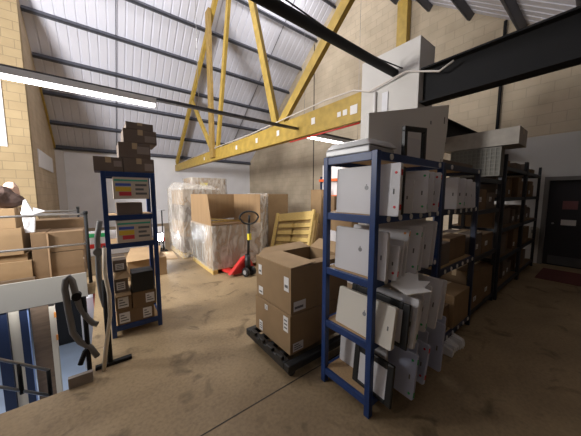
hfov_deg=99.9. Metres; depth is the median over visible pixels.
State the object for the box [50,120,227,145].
roof purlin
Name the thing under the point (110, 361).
stand
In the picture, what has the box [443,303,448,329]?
carton
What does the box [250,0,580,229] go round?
wall
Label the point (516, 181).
carton
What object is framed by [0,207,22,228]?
carton
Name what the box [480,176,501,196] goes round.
carton
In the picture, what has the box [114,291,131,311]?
carton
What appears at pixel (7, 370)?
upright
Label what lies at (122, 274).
sheet
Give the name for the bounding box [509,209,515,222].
carton
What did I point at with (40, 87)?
rafter
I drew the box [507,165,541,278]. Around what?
rack
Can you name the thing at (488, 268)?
carton
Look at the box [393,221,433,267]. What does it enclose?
display panel
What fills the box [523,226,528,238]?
carton
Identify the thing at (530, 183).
carton
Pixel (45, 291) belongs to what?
trim
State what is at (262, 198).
stack
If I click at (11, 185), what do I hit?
cloth
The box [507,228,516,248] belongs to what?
carton
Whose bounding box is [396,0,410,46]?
post
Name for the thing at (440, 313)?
display panel
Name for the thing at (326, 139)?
diffuser
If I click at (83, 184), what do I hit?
wall
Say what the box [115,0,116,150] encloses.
rod
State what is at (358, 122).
conduit
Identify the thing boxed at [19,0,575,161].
ceiling
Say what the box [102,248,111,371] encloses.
strap
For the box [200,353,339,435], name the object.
trim
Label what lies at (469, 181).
display panel
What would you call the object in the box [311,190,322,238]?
carton
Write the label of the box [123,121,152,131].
carton
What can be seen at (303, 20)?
steel beam
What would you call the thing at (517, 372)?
floor
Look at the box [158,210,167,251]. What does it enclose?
post
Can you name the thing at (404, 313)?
display panel
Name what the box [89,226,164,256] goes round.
board
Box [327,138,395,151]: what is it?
tray
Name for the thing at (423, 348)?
display panel
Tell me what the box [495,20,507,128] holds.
pipe
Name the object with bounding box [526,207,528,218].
carton
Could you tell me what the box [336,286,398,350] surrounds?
display panel
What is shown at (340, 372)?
shelving rack
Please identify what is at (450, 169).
shelving rack
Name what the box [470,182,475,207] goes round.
display panel
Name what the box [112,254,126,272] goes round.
carton
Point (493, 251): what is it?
rack
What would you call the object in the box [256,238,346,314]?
carton
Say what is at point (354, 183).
display panel
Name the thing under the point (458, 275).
carton
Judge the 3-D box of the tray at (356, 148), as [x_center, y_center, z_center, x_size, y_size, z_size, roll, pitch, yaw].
[0.533,-0.495,1.890,0.340,0.050,0.390,-5,7,-40]
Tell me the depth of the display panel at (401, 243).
1.71 m
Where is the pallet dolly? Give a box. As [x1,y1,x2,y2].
[246,325,340,375]
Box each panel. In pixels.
[37,149,53,172]
[335,226,389,281]
[336,162,403,216]
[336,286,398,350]
[340,335,387,367]
[352,283,411,350]
[352,343,395,408]
[354,224,410,275]
[363,286,420,348]
[365,223,422,273]
[383,284,423,341]
[384,222,425,270]
[387,245,400,280]
[388,345,418,399]
[390,239,404,278]
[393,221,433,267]
[401,167,405,214]
[402,220,437,264]
[404,180,414,213]
[405,171,429,212]
[407,342,418,353]
[416,339,430,384]
[417,331,428,342]
[418,274,443,328]
[419,285,431,331]
[421,274,446,319]
[426,172,435,212]
[426,321,445,371]
[432,172,441,211]
[437,316,445,324]
[444,177,459,208]
[458,178,466,208]
[464,179,472,207]
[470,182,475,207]
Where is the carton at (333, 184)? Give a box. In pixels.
[322,182,336,194]
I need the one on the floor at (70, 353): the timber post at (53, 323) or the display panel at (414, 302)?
the timber post at (53, 323)
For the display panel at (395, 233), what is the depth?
1.80 m
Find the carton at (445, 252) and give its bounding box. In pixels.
[441,241,449,265]
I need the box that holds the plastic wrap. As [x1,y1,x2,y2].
[443,333,464,357]
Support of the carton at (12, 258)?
on the carton at (17, 269)
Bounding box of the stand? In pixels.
[401,126,426,158]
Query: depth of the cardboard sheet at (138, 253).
4.76 m
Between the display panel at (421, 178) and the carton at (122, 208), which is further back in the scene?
the carton at (122, 208)
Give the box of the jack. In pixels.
[219,211,258,276]
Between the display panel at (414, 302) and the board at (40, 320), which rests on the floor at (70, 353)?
the board at (40, 320)
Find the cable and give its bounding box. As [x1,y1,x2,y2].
[183,60,453,161]
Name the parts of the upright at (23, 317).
edge strip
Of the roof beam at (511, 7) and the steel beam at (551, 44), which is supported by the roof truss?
the roof beam at (511, 7)
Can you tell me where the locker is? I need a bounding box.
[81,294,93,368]
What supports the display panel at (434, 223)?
on the shelving rack at (340, 372)
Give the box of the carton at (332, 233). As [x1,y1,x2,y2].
[330,230,352,283]
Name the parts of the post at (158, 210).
post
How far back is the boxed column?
3.33 m
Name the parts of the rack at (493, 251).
post, post, post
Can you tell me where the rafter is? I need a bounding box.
[39,86,55,147]
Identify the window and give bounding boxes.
[0,79,7,146]
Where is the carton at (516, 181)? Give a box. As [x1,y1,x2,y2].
[511,177,521,196]
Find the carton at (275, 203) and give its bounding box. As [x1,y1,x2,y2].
[260,194,287,245]
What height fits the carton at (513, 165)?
0.116 m
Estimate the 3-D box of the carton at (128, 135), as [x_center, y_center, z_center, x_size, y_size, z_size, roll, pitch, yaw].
[-1.785,-0.920,2.864,0.320,0.149,0.365,-4,7,-37]
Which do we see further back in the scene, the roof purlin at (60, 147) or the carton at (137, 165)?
the roof purlin at (60, 147)
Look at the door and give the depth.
5.36 m
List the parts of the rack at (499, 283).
post, post, post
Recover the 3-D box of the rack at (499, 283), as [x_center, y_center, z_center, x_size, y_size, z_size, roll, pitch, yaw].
[3.472,0.095,4.306,1.480,2.170,0.700,-4,7,-37]
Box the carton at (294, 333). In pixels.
[256,294,337,355]
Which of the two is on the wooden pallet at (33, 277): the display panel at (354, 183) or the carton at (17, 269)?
the carton at (17, 269)
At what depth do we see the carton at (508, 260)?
4.50 m
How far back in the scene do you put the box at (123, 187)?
2.68 m
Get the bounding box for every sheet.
[114,267,130,279]
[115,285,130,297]
[126,245,160,262]
[162,251,177,258]
[391,271,431,295]
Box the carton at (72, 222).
[35,217,87,267]
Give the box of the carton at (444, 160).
[443,159,472,167]
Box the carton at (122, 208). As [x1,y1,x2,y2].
[115,202,142,214]
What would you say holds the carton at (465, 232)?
on the rack at (493, 251)
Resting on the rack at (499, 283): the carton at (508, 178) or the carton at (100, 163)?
the carton at (508, 178)
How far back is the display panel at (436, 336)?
2.04 m
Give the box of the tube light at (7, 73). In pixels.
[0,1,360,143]
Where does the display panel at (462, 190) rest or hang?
on the shelving rack at (450, 169)
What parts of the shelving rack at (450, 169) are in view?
post, post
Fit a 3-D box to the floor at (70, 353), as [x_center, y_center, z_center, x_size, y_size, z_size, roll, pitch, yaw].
[-6.252,3.981,5.254,10.000,0.150,14.300,-4,7,-37]
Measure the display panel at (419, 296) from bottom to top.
0.330 m
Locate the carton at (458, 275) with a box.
[440,263,484,309]
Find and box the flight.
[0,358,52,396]
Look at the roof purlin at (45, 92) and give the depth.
10.21 m
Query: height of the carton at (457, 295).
0.369 m
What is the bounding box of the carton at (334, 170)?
[323,165,343,178]
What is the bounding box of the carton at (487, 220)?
[458,212,494,227]
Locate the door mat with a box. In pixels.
[534,268,580,285]
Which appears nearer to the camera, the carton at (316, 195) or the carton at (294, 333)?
the carton at (294, 333)
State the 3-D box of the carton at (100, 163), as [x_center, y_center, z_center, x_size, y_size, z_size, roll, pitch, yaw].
[-2.026,-0.584,2.710,0.250,0.148,0.365,-4,7,-37]
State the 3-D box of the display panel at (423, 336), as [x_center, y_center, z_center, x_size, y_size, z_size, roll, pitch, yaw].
[0.954,1.096,2.205,0.104,0.335,0.500,-5,7,-40]
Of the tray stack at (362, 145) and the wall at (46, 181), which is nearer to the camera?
the tray stack at (362, 145)
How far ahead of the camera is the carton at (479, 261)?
4.13 m
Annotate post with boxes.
[48,303,62,392]
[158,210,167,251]
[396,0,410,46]
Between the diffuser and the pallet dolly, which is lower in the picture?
the pallet dolly
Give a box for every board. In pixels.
[8,310,28,406]
[30,305,56,398]
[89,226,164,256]
[365,105,448,161]
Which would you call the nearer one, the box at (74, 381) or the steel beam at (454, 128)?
the box at (74, 381)
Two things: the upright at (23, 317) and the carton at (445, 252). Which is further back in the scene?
the upright at (23, 317)
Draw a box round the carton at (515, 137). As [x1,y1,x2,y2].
[444,126,527,153]
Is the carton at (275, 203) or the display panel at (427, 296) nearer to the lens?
the display panel at (427, 296)
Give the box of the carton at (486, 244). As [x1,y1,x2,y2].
[459,229,492,253]
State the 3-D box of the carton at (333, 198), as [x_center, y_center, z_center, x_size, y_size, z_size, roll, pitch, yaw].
[1.106,0.193,6.480,0.300,1.551,0.402,-4,7,-37]
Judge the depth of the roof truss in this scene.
5.99 m
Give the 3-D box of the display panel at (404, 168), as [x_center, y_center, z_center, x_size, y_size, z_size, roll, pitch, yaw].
[0.655,-0.202,1.832,0.020,0.330,0.400,-3,6,-40]
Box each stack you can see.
[167,182,216,258]
[183,177,226,220]
[253,193,267,247]
[326,138,395,157]
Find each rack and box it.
[100,171,162,338]
[319,177,336,195]
[321,149,444,418]
[418,162,480,340]
[448,154,528,299]
[458,175,502,313]
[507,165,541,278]
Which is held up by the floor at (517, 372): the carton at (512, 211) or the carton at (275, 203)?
the carton at (275, 203)
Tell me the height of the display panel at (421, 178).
0.327 m
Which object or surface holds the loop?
on the floor at (517, 372)
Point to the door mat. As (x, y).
(571, 278)
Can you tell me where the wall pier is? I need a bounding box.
[0,0,39,218]
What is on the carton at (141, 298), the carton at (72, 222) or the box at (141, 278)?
the box at (141, 278)
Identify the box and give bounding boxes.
[68,369,93,389]
[112,177,148,198]
[116,219,151,242]
[130,266,153,292]
[191,194,261,274]
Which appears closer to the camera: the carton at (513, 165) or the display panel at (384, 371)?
the display panel at (384, 371)
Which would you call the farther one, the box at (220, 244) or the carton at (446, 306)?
the box at (220, 244)
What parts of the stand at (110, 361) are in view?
post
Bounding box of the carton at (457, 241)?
[442,232,465,260]
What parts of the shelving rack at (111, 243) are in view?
post, post, post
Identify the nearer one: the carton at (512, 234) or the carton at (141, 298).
the carton at (141, 298)
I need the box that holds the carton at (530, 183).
[522,181,532,195]
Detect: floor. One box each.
[0,219,580,435]
[0,308,86,413]
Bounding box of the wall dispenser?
[529,227,538,244]
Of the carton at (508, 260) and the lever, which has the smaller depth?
the lever
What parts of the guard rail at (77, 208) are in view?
rail, rail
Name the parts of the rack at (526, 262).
post, post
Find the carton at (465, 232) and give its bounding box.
[443,229,481,256]
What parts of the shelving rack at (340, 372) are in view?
post, post, post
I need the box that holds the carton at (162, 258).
[125,251,166,280]
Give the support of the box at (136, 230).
on the shelving rack at (111, 243)
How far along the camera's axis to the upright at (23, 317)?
4.28 m
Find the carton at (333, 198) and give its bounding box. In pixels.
[330,196,336,229]
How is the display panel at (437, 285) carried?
on the shelving rack at (340, 372)
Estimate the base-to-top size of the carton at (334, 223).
0.381 m
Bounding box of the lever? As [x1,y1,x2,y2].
[93,221,104,306]
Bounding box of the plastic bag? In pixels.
[20,199,44,232]
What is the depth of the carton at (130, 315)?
2.84 m
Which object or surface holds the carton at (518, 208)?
on the rack at (526, 262)
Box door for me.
[542,180,580,268]
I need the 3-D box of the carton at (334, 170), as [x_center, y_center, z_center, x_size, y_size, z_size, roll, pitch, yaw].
[1.339,-1.293,6.920,0.520,0.417,0.680,-4,7,-37]
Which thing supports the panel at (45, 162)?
attached to the wall at (46, 181)
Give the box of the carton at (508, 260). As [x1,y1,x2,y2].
[506,259,510,273]
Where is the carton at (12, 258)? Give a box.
[0,250,31,262]
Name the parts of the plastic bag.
handle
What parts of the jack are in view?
frame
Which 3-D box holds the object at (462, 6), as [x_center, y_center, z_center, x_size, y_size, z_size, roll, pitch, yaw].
[2.768,-5.107,4.896,4.940,0.162,0.167,-4,7,-37]
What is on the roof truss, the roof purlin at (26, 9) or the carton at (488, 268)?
the roof purlin at (26, 9)
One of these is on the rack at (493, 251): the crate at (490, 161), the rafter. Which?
the crate at (490, 161)
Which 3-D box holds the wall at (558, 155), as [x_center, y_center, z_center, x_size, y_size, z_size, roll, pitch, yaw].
[5.928,-0.367,5.280,0.030,2.900,3.550,-4,7,-37]
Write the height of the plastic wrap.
0.094 m
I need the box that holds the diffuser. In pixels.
[308,137,342,143]
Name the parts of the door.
kick plate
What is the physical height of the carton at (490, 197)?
0.219 m
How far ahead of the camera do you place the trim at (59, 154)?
10.70 m
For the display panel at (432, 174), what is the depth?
1.94 m
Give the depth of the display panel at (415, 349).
1.86 m
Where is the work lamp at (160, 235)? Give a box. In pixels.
[158,232,165,251]
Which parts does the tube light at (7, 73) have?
lighting trunking, tube light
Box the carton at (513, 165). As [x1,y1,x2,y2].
[510,163,520,169]
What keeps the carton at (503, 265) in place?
on the rack at (499, 283)
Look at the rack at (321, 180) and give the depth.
7.01 m
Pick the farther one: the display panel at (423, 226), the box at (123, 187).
the box at (123, 187)
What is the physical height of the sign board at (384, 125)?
0.539 m
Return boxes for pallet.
[0,276,35,284]
[270,209,318,246]
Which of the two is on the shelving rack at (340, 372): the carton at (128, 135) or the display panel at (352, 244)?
the display panel at (352, 244)
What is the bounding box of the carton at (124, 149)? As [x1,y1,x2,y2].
[116,141,150,158]
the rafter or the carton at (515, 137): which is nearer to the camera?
the carton at (515, 137)
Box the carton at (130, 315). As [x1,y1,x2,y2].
[116,303,153,325]
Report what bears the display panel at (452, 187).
on the shelving rack at (450, 169)
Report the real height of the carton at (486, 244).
0.259 m
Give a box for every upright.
[0,312,18,411]
[19,308,37,402]
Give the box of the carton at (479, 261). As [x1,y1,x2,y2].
[477,260,499,278]
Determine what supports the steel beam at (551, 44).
attached to the boxed column
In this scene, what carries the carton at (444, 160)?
on the shelving rack at (450, 169)
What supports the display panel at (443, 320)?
on the shelving rack at (340, 372)
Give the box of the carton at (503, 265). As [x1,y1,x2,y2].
[499,259,506,278]
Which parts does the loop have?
post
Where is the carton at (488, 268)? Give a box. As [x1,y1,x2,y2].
[474,262,492,299]
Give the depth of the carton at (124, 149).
2.70 m
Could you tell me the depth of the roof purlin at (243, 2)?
9.54 m
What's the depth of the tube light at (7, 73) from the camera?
3.14 m
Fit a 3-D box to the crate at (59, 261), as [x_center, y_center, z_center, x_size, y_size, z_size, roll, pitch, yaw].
[-4.359,0.684,4.652,0.700,0.930,0.650,-4,7,-37]
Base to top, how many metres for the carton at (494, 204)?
0.300 m
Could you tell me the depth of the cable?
3.77 m
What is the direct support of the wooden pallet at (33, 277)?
on the floor at (517, 372)
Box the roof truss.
[175,0,361,170]
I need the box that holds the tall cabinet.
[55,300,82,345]
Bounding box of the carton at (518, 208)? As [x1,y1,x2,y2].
[504,206,520,221]
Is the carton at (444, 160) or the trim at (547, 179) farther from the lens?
the trim at (547, 179)
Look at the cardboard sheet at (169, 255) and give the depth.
6.25 m
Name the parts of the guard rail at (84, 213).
rail, rail, post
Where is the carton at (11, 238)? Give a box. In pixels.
[0,226,30,256]
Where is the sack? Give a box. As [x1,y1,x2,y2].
[0,186,24,207]
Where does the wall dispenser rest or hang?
attached to the wall at (558, 155)
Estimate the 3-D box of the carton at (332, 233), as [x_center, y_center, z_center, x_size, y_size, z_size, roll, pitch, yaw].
[1.131,0.697,4.685,0.500,0.898,0.700,-4,7,-37]
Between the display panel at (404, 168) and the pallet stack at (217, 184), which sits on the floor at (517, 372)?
the pallet stack at (217, 184)
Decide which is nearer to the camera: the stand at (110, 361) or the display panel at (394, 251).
the display panel at (394, 251)
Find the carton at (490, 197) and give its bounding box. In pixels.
[485,193,494,208]
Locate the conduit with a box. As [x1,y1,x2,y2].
[290,122,359,142]
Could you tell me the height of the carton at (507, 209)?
0.293 m
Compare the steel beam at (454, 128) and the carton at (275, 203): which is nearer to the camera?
the steel beam at (454, 128)
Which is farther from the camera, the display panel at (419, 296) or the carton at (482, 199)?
the carton at (482, 199)
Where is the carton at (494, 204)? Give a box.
[494,204,526,219]
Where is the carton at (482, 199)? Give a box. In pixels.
[479,189,486,209]
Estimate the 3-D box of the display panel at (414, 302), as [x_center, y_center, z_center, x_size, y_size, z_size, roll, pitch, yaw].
[0.713,0.696,1.844,0.083,0.340,0.500,-4,7,-32]
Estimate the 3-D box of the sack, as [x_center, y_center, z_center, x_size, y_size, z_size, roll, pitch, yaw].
[-4.863,-0.352,4.107,0.371,0.380,0.503,2,6,24]
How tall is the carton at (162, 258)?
0.360 m
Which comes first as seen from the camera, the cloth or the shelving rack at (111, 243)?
the shelving rack at (111, 243)
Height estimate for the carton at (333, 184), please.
0.355 m
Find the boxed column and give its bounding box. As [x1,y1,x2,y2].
[358,35,434,273]
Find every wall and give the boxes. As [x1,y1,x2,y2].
[18,0,60,218]
[55,149,249,227]
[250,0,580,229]
[494,131,580,262]
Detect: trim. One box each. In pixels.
[0,272,87,313]
[54,150,68,217]
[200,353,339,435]
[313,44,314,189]
[537,176,580,263]
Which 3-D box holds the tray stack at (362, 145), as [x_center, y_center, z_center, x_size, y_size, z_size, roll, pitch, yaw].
[0.542,-0.532,1.895,0.364,0.124,0.417,-5,7,-40]
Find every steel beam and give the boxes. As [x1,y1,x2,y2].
[250,0,402,76]
[419,5,580,105]
[445,119,476,143]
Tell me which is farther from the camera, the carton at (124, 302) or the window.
the window
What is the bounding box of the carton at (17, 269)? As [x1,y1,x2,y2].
[0,257,33,280]
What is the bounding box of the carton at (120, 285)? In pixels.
[113,273,128,292]
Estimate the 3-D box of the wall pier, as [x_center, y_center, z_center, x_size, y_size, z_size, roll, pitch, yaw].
[-8.441,-2.605,5.768,3.140,7.260,0.199,-4,7,-37]
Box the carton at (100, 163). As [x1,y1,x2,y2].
[93,156,122,172]
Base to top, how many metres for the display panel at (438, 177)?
0.326 m
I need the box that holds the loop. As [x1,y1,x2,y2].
[61,274,99,370]
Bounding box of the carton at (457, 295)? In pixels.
[445,281,469,328]
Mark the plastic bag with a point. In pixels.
(29, 223)
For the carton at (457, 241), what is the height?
0.248 m
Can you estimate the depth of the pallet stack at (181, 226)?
6.22 m
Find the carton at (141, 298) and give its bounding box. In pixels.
[130,284,156,307]
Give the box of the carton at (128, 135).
[121,128,156,149]
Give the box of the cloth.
[3,182,19,194]
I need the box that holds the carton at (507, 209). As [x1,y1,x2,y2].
[494,206,509,224]
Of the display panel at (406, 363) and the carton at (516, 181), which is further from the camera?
the carton at (516, 181)
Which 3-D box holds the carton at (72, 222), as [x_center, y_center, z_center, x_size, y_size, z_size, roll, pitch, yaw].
[-4.849,0.554,5.212,0.780,1.080,0.550,-4,7,-37]
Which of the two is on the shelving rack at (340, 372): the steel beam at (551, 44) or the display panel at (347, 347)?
the display panel at (347, 347)
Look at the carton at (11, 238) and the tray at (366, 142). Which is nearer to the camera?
the tray at (366, 142)
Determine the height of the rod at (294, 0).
5.833 m
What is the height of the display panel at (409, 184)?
0.250 m
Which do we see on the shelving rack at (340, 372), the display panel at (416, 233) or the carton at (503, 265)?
the display panel at (416, 233)
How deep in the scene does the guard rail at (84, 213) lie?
4.23 m
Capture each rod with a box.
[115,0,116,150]
[225,0,294,160]
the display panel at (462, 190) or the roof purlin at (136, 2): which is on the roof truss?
the roof purlin at (136, 2)
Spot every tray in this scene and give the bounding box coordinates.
[326,144,393,157]
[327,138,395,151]
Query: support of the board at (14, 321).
on the floor at (70, 353)
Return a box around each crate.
[30,227,86,279]
[449,146,504,177]
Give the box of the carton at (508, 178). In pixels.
[507,177,512,196]
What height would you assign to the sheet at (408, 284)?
0.086 m
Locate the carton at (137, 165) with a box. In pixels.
[122,157,153,172]
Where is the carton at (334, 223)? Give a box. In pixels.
[331,210,357,230]
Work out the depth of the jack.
4.75 m
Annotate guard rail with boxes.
[0,211,92,282]
[36,207,79,216]
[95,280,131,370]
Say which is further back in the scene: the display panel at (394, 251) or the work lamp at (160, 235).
the work lamp at (160, 235)
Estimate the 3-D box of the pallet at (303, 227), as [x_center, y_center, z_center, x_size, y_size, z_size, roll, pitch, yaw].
[0.071,0.354,6.542,0.514,1.237,1.666,-5,7,-40]
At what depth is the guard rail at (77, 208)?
6.58 m
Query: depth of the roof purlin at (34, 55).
9.27 m
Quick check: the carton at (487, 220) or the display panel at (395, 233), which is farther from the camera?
the carton at (487, 220)

